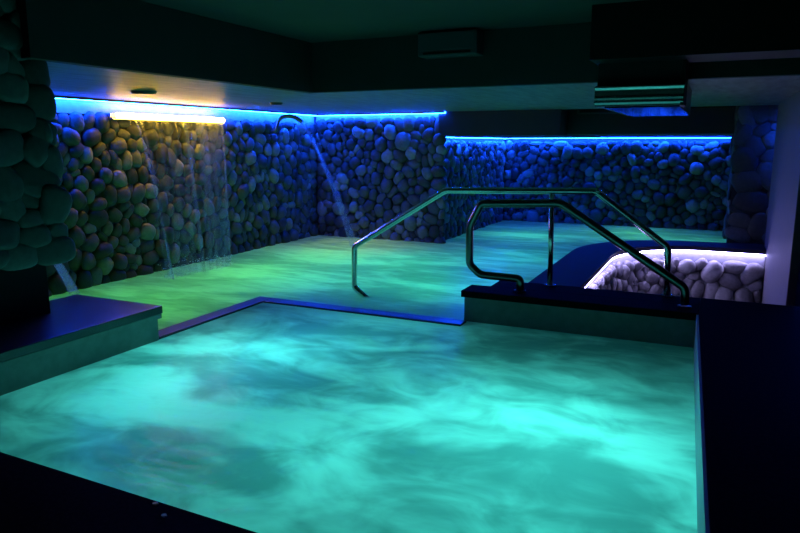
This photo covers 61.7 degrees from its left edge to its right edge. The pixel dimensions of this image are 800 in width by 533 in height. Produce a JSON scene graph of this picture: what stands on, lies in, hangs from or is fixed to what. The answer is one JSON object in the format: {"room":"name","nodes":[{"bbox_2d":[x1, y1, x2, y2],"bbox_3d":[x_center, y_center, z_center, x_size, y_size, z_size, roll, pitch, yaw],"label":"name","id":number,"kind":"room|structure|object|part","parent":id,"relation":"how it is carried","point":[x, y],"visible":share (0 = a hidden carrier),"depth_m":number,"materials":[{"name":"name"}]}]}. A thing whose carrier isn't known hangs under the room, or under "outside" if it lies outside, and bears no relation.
{"room":"spa","nodes":[
{"label":"spa","id":0,"kind":"room"},
{"bbox_2d":[0,0,75,324],"bbox_3d":[-3.695,-0.683,4.407,2.322,2.741,2.972,5,12,25],"label":"wall pillar","id":1,"kind":"structure","parent":0,"point":[34,207],"depth_m":4.47,"materials":[{"name":"stone"}]},
{"bbox_2d":[46,99,318,296],"bbox_3d":[-3.759,-0.527,9.394,0.458,3.470,9.900,5,12,25],"label":"wall","id":2,"kind":"structure","parent":0,"point":[145,195],"depth_m":9.86,"materials":[{"name":"stone"}]},
{"bbox_2d":[106,113,224,123],"bbox_3d":[-3.269,-2.115,9.586,0.220,0.085,2.140,5,12,25],"label":"spout","id":3,"kind":"object","parent":2,"relation":"attached to","point":[118,116],"visible":1,"depth_m":9.32,"materials":[{"name":"metal"}]},
{"bbox_2d":[158,254,238,278],"bbox_3d":[-2.884,-1.003,9.673,0.638,2.126,1.865,5,12,25],"label":"splash","id":4,"kind":"object","parent":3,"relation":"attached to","point":[219,264],"visible":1,"depth_m":9.64,"materials":[{"name":"liquid"}]},
{"bbox_2d":[268,114,303,135],"bbox_3d":[-2.040,-2.497,11.813,0.679,0.379,0.162,1,10,3],"label":"spout","id":5,"kind":"object","parent":2,"relation":"attached to","point":[285,116],"visible":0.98,"depth_m":11.77,"materials":[{"name":"metal"}]},
{"bbox_2d":[315,114,447,243],"bbox_3d":[-0.349,-1.196,13.023,2.814,3.470,0.521,5,12,25],"label":"wall","id":6,"kind":"structure","parent":0,"point":[372,170],"depth_m":12.72,"materials":[{"name":"stone"}]},
{"bbox_2d":[49,220,725,329],"bbox_3d":[0.948,0.108,9.510,8.300,0.001,13.700,5,12,25],"label":"pool water","id":7,"kind":"object","parent":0,"point":[417,278],"visible":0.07,"depth_m":9.70,"materials":[{"name":"green liquid"}]},
{"bbox_2d":[139,0,642,42],"bbox_3d":[-0.582,-1.636,2.504,11.800,0.190,9.500,5,12,25],"label":"ceiling","id":8,"kind":"structure","parent":0,"point":[312,21],"depth_m":5.62,"materials":[{"name":"paint"}]},
{"bbox_2d":[16,0,799,92],"bbox_3d":[2.048,-1.569,4.097,8.360,0.520,3.450,5,12,25],"label":"ceiling bulkhead","id":9,"kind":"structure","parent":8,"relation":"attached to","point":[137,36],"depth_m":6.08,"materials":[{"name":"paint"}]},
{"bbox_2d":[418,29,482,58],"bbox_3d":[0.483,-2.135,6.441,0.600,0.225,0.218,5,12,25],"label":"air conditioner","id":10,"kind":"object","parent":9,"relation":"attached to","point":[467,42],"visible":1,"depth_m":6.34,"materials":[{"name":"white plastic"}]},
{"bbox_3d":[0.440,-2.136,6.346,0.560,0.160,0.012,5,12,25],"label":"panel","id":11,"kind":"part","parent":10,"relation":"part of","materials":[{"name":"black plastic"}]},
{"bbox_2d":[590,0,799,64],"bbox_3d":[3.957,-1.680,4.412,5.185,0.415,0.530,5,12,25],"label":"beam","id":12,"kind":"structure","parent":8,"relation":"attached to","point":[645,30],"depth_m":4.97,"materials":[{"name":"black paint"}]},
{"bbox_2d":[594,59,691,115],"bbox_3d":[2.377,-1.656,6.349,0.692,0.380,2.132,5,12,25],"label":"ventilation duct","id":13,"kind":"object","parent":12,"relation":"attached to","point":[653,88],"visible":0.91,"depth_m":5.46,"materials":[{"name":"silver metal"}]},
{"bbox_3d":[2.404,-1.476,6.388,0.583,0.012,2.000,5,12,25],"label":"underside panel","id":14,"kind":"part","parent":13,"relation":"part of","materials":[{"name":"metal"}]},
{"bbox_3d":[2.323,-1.500,5.467,0.028,0.368,0.400,5,12,25],"label":"panel","id":15,"kind":"part","parent":13,"relation":"part of","materials":[{"name":"silver metal"}]},
{"bbox_2d":[0,298,799,532],"bbox_3d":[-0.565,1.755,3.166,11.800,1.600,9.580,5,12,25],"label":"floor","id":16,"kind":"structure","parent":0,"point":[750,351],"depth_m":3.16,"materials":[{"name":"black tile"}]},
{"bbox_2d":[694,315,709,532],"bbox_3d":[1.169,0.590,9.577,9.200,1.608,14.050,5,12,25],"label":"basin","id":17,"kind":"object","parent":16,"relation":"in","point":[703,525],"visible":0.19,"depth_m":3.60,"materials":[{"name":"tile"}]},
{"bbox_2d":[0,294,162,395],"bbox_3d":[-3.307,1.238,5.476,1.145,1.420,2.640,5,12,25],"label":"ledge","id":18,"kind":"object","parent":17,"relation":"on","point":[78,331],"visible":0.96,"depth_m":5.62,"materials":[{"name":"stone"}]},
{"bbox_2d":[158,296,465,338],"bbox_3d":[-0.882,1.151,6.806,2.630,1.108,1.810,5,12,25],"label":"overflow edge","id":19,"kind":"object","parent":17,"relation":"on","point":[165,332],"visible":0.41,"depth_m":7.24,"materials":[{"name":"stone"}]},
{"bbox_2d":[0,303,696,532],"bbox_3d":[-0.300,0.939,5.001,4.780,0.001,4.540,5,12,25],"label":"pool water","id":20,"kind":"object","parent":17,"relation":"in","point":[262,417],"visible":0.8,"depth_m":4.35,"materials":[{"name":"teal liquid"}]},
{"bbox_2d":[461,281,699,347],"bbox_3d":[1.795,0.977,6.897,2.252,1.418,0.685,5,12,25],"label":"ledge","id":21,"kind":"object","parent":17,"relation":"on","point":[633,316],"visible":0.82,"depth_m":6.54,"materials":[{"name":"black tile"}]},
{"bbox_2d":[352,187,673,297],"bbox_3d":[1.062,-0.138,7.354,3.648,1.500,0.120,5,12,25],"label":"handrail","id":22,"kind":"object","parent":21,"relation":"on","point":[466,190],"visible":0.98,"depth_m":7.08,"materials":[{"name":"metal"}]},
{"bbox_3d":[1.593,-0.287,7.073,0.070,1.001,0.056,5,12,25],"label":"post","id":23,"kind":"part","parent":22,"relation":"part of","materials":[{"name":"metal"}]},
{"bbox_2d":[466,199,691,308],"bbox_3d":[1.700,-0.176,6.593,2.221,0.960,0.124,5,12,25],"label":"handrail","id":24,"kind":"object","parent":21,"relation":"on","point":[682,286],"visible":1,"depth_m":6.57,"materials":[{"name":"metal"}]},
{"bbox_2d":[21,50,799,113],"bbox_3d":[1.650,-1.922,7.283,11.800,0.040,8.900,5,12,25],"label":"ceiling","id":25,"kind":"structure","parent":0,"point":[68,80],"depth_m":7.89,"materials":[{"name":"white paint"}]},
{"bbox_2d":[130,90,156,94],"bbox_3d":[-2.779,-1.882,7.271,0.280,0.034,0.280,5,12,25],"label":"recessed light","id":26,"kind":"object","parent":25,"relation":"in","point":[136,92],"visible":1,"depth_m":7.18,"materials":[{"name":"black metal"}]},
{"bbox_2d":[55,96,316,115],"bbox_3d":[-2.979,-2.425,10.210,0.046,0.031,6.440,5,12,25],"label":"light strip","id":27,"kind":"object","parent":25,"relation":"attached to","point":[56,97],"visible":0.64,"depth_m":9.53,"materials":[{"name":"blue plastic"}]},
{"bbox_2d":[270,102,282,104],"bbox_3d":[-1.710,-2.252,9.277,0.180,0.034,0.180,5,12,25],"label":"recessed light","id":28,"kind":"object","parent":25,"relation":"in","point":[271,103],"visible":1,"depth_m":9.21,"materials":[{"name":"black metal"}]},
{"bbox_2d":[317,112,444,115],"bbox_3d":[-0.434,-2.845,12.492,2.730,0.031,0.046,5,12,25],"label":"light strip","id":29,"kind":"object","parent":25,"relation":"attached to","point":[400,112],"visible":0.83,"depth_m":12.44,"materials":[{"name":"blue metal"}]},
{"bbox_2d":[437,138,505,239],"bbox_3d":[1.544,-1.432,14.444,0.457,3.420,4.504,5,12,25],"label":"wall","id":30,"kind":"structure","parent":0,"point":[470,162],"depth_m":13.80,"materials":[{"name":"stone"}]},
{"bbox_2d":[438,107,735,136],"bbox_3d":[5.584,-2.575,12.092,8.800,0.420,4.280,5,12,25],"label":"beam","id":31,"kind":"structure","parent":0,"point":[701,121],"depth_m":11.33,"materials":[{"name":"paint"}]},
{"bbox_2d":[446,136,507,138],"bbox_3d":[1.667,-2.689,13.964,0.046,0.030,4.040,5,12,25],"label":"light strip","id":32,"kind":"object","parent":31,"relation":"attached to","point":[446,136],"visible":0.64,"depth_m":13.45,"materials":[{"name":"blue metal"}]},
{"bbox_2d":[577,111,616,113],"bbox_3d":[3.325,-2.611,11.322,0.650,0.060,0.040,5,12,25],"label":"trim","id":33,"kind":"structure","parent":31,"relation":"attached to","point":[578,112],"depth_m":11.31,"materials":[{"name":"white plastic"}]},
{"bbox_2d":[508,136,730,138],"bbox_3d":[4.671,-2.839,14.756,4.720,0.030,0.046,5,12,25],"label":"light strip","id":34,"kind":"object","parent":31,"relation":"attached to","point":[720,136],"visible":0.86,"depth_m":14.77,"materials":[{"name":"blue plastic"}]},
{"bbox_2d":[502,136,731,230],"bbox_3d":[5.448,-1.508,14.854,6.591,3.420,0.430,5,12,25],"label":"wall","id":35,"kind":"structure","parent":0,"point":[671,183],"depth_m":14.79,"materials":[{"name":"stone"}]},
{"bbox_2d":[528,240,765,306],"bbox_3d":[3.118,0.541,9.257,4.940,1.420,1.868,-8,13,-36],"label":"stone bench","id":36,"kind":"object","parent":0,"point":[731,277],"depth_m":9.76,"materials":[{"name":"stone"}]},
{"bbox_3d":[3.180,-0.029,8.847,4.133,0.025,1.280,-8,13,-36],"label":"light strip","id":37,"kind":"part","parent":36,"relation":"part of","materials":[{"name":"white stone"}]},
{"bbox_2d":[722,105,777,244],"bbox_3d":[5.609,-0.812,10.584,0.892,3.600,0.780,5,12,25],"label":"wall column","id":38,"kind":"structure","parent":0,"point":[752,143],"depth_m":10.20,"materials":[{"name":"stone"}]},
{"bbox_2d":[760,91,799,305],"bbox_3d":[4.695,-0.431,8.267,0.080,3.250,3.750,5,12,25],"label":"wall partition","id":39,"kind":"structure","parent":0,"point":[782,237],"depth_m":7.68,"materials":[{"name":"paint"}]},
{"bbox_2d":[795,263,799,306],"bbox_3d":[5.470,-0.489,8.582,0.550,3.250,5.910,5,12,25],"label":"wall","id":40,"kind":"structure","parent":0,"point":[797,300],"depth_m":8.57,"materials":[{"name":"paint"}]}
]}

